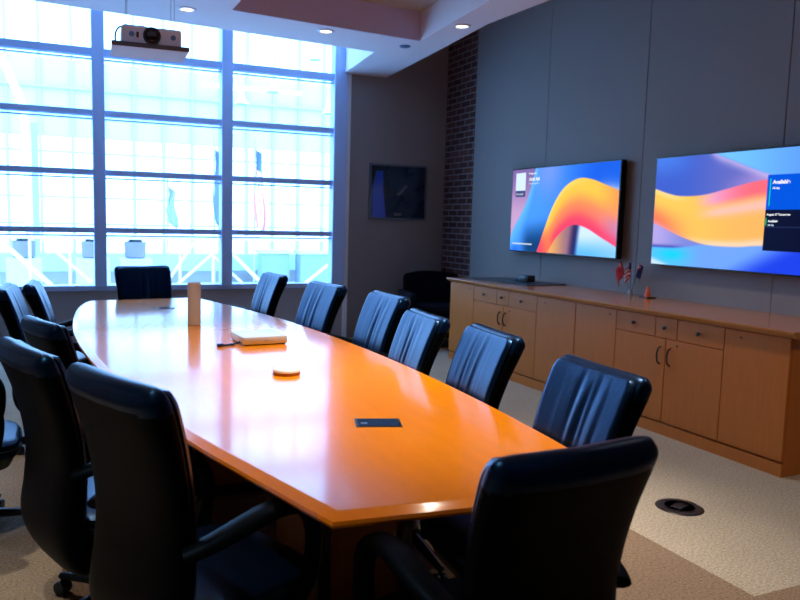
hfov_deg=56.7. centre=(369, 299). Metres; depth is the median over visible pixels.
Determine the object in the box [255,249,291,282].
kiosk
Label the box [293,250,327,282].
kiosk
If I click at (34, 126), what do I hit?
column
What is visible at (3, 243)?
railing
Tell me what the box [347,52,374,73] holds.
trim
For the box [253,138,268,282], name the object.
flagpole
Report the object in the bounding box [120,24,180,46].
projector
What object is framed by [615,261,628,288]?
desk flag
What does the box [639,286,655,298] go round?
traffic cone
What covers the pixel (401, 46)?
smoke detector
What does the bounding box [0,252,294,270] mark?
ledge
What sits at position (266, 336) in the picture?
hub
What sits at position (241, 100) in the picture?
pendant lamp
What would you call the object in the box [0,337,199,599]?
chair
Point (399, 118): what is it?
wall
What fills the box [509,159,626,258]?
wall display
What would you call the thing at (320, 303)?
chair
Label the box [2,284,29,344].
chair backrest
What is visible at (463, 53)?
brick wall
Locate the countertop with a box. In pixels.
[446,277,799,338]
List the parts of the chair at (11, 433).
armrest, armrest, seat, leg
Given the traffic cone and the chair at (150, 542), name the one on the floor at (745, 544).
the chair at (150, 542)
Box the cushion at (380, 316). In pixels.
[352,292,401,351]
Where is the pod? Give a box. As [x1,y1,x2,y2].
[273,365,299,376]
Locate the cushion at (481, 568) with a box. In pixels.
[461,457,499,599]
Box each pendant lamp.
[234,32,248,104]
[265,37,280,93]
[308,43,322,61]
[322,45,330,114]
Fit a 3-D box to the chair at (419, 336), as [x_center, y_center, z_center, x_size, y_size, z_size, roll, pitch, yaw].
[-0.008,0.548,3.677,0.707,0.974,0.630,-1,6,-17]
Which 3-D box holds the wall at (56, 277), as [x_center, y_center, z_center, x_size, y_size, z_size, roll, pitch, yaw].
[-4.066,-0.565,16.971,22.000,0.290,0.300,-1,7,-23]
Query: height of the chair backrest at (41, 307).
0.550 m
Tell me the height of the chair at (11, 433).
0.993 m
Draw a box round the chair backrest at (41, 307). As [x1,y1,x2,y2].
[31,281,56,323]
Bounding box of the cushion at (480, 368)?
[445,325,511,404]
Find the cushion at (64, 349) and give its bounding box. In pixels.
[37,317,83,432]
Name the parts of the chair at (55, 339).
armrest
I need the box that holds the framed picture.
[368,163,427,219]
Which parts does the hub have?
foot plate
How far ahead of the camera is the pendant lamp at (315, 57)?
14.48 m
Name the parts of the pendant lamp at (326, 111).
lamp shade, stem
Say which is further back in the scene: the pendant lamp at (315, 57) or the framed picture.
the pendant lamp at (315, 57)
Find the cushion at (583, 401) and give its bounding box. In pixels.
[532,357,634,447]
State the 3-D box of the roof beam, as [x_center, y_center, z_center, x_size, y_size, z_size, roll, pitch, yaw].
[-2.523,-4.546,15.971,2.200,0.090,0.100,-1,7,-23]
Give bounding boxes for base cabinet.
[449,282,577,391]
[574,303,799,477]
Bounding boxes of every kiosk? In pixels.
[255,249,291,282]
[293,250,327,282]
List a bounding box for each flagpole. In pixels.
[166,179,177,265]
[213,138,218,283]
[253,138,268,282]
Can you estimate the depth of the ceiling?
6.65 m
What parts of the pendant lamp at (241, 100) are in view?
lamp shade, stem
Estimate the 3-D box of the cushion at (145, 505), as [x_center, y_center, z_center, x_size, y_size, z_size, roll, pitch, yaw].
[-0.597,0.488,1.904,0.432,0.600,0.100,7,8,43]
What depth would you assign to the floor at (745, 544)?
3.47 m
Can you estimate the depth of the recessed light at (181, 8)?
6.15 m
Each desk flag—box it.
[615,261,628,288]
[625,262,631,288]
[632,262,643,288]
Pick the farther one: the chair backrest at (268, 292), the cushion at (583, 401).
the chair backrest at (268, 292)
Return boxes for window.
[0,0,328,253]
[0,9,347,288]
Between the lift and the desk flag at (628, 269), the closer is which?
the lift
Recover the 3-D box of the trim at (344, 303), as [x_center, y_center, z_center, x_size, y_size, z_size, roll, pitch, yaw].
[-0.304,-1.510,8.897,0.060,3.950,0.170,-1,7,-23]
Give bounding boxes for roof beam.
[201,82,301,95]
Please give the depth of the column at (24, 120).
13.36 m
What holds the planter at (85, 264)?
on the floor at (0, 251)
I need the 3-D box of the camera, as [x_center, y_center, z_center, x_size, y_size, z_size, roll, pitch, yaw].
[-1.111,0.024,4.678,0.084,0.272,0.084,-1,7,-23]
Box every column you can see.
[0,53,33,240]
[30,122,40,256]
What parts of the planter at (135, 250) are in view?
pot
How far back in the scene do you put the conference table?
2.58 m
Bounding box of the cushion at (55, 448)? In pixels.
[18,340,87,533]
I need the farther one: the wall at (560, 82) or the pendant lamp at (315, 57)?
the pendant lamp at (315, 57)
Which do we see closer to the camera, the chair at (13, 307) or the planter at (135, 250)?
the chair at (13, 307)
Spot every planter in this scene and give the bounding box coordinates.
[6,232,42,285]
[76,233,109,284]
[118,240,151,265]
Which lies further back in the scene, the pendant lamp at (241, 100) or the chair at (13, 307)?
the pendant lamp at (241, 100)
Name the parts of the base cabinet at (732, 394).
door, drawer, door, handle, drawer, handle, door, drawer, door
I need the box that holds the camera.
[187,282,200,325]
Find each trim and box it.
[20,284,342,291]
[341,74,351,336]
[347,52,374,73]
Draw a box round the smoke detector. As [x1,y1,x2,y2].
[399,45,410,47]
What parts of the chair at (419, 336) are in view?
backrest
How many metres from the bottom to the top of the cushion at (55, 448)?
0.574 m
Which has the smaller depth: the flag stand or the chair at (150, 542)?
the chair at (150, 542)
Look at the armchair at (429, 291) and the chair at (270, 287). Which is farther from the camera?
the armchair at (429, 291)
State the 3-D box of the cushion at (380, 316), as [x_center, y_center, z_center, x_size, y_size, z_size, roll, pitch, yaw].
[0.036,0.243,4.649,0.158,0.551,0.484,-1,7,-23]
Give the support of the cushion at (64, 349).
on the chair at (55, 339)
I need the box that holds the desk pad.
[465,277,565,285]
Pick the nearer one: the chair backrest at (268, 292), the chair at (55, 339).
the chair at (55, 339)
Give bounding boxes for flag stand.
[626,289,634,295]
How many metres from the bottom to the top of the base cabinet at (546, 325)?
0.815 m
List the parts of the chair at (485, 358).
leg, leg, backrest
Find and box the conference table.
[72,298,566,599]
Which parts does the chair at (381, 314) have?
armrest, armrest, backrest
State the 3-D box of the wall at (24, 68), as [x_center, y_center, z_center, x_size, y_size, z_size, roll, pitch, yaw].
[-3.977,-4.273,16.578,22.000,1.550,0.300,-1,7,-23]
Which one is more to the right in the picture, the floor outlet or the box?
the floor outlet
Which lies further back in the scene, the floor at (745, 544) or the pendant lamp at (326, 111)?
the pendant lamp at (326, 111)
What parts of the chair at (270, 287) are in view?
armrest, backrest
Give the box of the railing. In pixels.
[0,233,327,284]
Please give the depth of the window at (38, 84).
16.35 m
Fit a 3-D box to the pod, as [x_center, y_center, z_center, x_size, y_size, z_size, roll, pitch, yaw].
[-0.370,0.311,3.274,0.122,0.032,0.122,-1,7,-23]
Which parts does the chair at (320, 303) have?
backrest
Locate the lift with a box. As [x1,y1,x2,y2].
[111,0,188,62]
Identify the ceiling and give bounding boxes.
[32,0,548,77]
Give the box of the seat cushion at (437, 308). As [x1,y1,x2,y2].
[417,302,449,314]
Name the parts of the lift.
panel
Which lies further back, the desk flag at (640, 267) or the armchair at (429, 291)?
the armchair at (429, 291)
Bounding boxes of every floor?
[0,251,294,285]
[0,337,799,599]
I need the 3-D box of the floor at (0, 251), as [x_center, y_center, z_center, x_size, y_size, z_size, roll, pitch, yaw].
[-5.294,-0.700,19.811,34.000,0.100,23.519,-1,7,-23]
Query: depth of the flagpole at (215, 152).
13.83 m
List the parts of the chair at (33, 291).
backrest, armrest, seat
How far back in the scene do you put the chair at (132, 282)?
6.67 m
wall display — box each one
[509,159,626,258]
[650,144,799,276]
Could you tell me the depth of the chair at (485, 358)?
3.07 m
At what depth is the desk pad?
7.26 m
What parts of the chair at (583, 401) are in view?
seat, backrest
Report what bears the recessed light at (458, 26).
in the ceiling
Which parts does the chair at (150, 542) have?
backrest, armrest, seat, armrest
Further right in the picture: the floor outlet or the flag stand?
the floor outlet
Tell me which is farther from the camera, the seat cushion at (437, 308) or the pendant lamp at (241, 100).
the pendant lamp at (241, 100)
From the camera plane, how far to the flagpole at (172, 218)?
13.54 m
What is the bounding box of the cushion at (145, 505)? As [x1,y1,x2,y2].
[93,366,196,599]
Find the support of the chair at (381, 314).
on the floor at (745, 544)
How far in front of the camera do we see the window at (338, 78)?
8.11 m
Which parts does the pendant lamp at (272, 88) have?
lamp shade, stem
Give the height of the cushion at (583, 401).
0.550 m
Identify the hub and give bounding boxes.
[216,329,286,346]
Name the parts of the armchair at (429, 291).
armrest, backrest, seat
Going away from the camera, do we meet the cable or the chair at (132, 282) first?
the cable
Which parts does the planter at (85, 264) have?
pot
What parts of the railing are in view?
post, post, rail, post, post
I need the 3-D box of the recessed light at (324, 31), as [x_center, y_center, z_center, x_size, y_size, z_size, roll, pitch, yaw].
[-0.403,-2.456,6.771,0.160,0.010,0.159,-1,7,-23]
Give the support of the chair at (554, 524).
on the floor at (745, 544)
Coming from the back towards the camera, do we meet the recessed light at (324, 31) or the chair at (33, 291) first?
the recessed light at (324, 31)
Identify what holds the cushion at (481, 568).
on the chair at (554, 524)
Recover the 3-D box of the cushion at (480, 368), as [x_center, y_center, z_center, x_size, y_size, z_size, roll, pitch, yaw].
[0.450,0.409,3.182,0.148,0.551,0.445,0,6,-16]
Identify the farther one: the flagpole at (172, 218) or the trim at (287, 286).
the flagpole at (172, 218)
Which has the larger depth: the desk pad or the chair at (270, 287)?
the desk pad
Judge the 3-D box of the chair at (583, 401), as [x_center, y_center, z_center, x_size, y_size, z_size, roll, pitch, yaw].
[0.454,0.697,2.382,0.724,0.973,0.620,-1,6,-18]
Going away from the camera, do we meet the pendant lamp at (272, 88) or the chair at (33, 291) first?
the chair at (33, 291)
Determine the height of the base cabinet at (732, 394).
0.815 m
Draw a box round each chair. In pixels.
[0,282,92,454]
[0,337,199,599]
[0,379,22,516]
[20,315,91,462]
[21,279,84,358]
[65,362,321,599]
[114,265,171,299]
[226,272,287,316]
[295,280,346,333]
[325,290,410,357]
[353,435,658,599]
[388,308,450,375]
[412,323,524,580]
[420,354,651,576]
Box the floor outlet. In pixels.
[655,498,704,515]
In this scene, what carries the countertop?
on the base cabinet at (546, 325)
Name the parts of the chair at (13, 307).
backrest, armrest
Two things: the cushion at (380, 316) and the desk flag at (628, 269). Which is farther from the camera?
the desk flag at (628, 269)
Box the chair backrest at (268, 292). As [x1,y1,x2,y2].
[250,273,281,314]
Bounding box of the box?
[514,274,534,281]
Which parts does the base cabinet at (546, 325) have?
door, drawer, door, drawer, door, drawer, door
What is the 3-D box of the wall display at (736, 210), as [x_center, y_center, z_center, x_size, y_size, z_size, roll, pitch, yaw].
[2.662,-0.632,5.278,0.088,0.864,1.639,-1,7,-23]
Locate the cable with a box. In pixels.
[114,24,145,39]
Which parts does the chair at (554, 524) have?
armrest, seat, backrest, armrest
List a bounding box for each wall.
[0,45,448,342]
[0,53,330,153]
[0,270,294,283]
[441,29,478,276]
[469,0,799,316]
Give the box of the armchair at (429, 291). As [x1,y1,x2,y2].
[398,270,457,337]
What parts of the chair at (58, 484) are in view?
backrest, leg, leg, armrest, seat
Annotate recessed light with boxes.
[177,6,196,11]
[317,29,334,33]
[453,24,470,28]

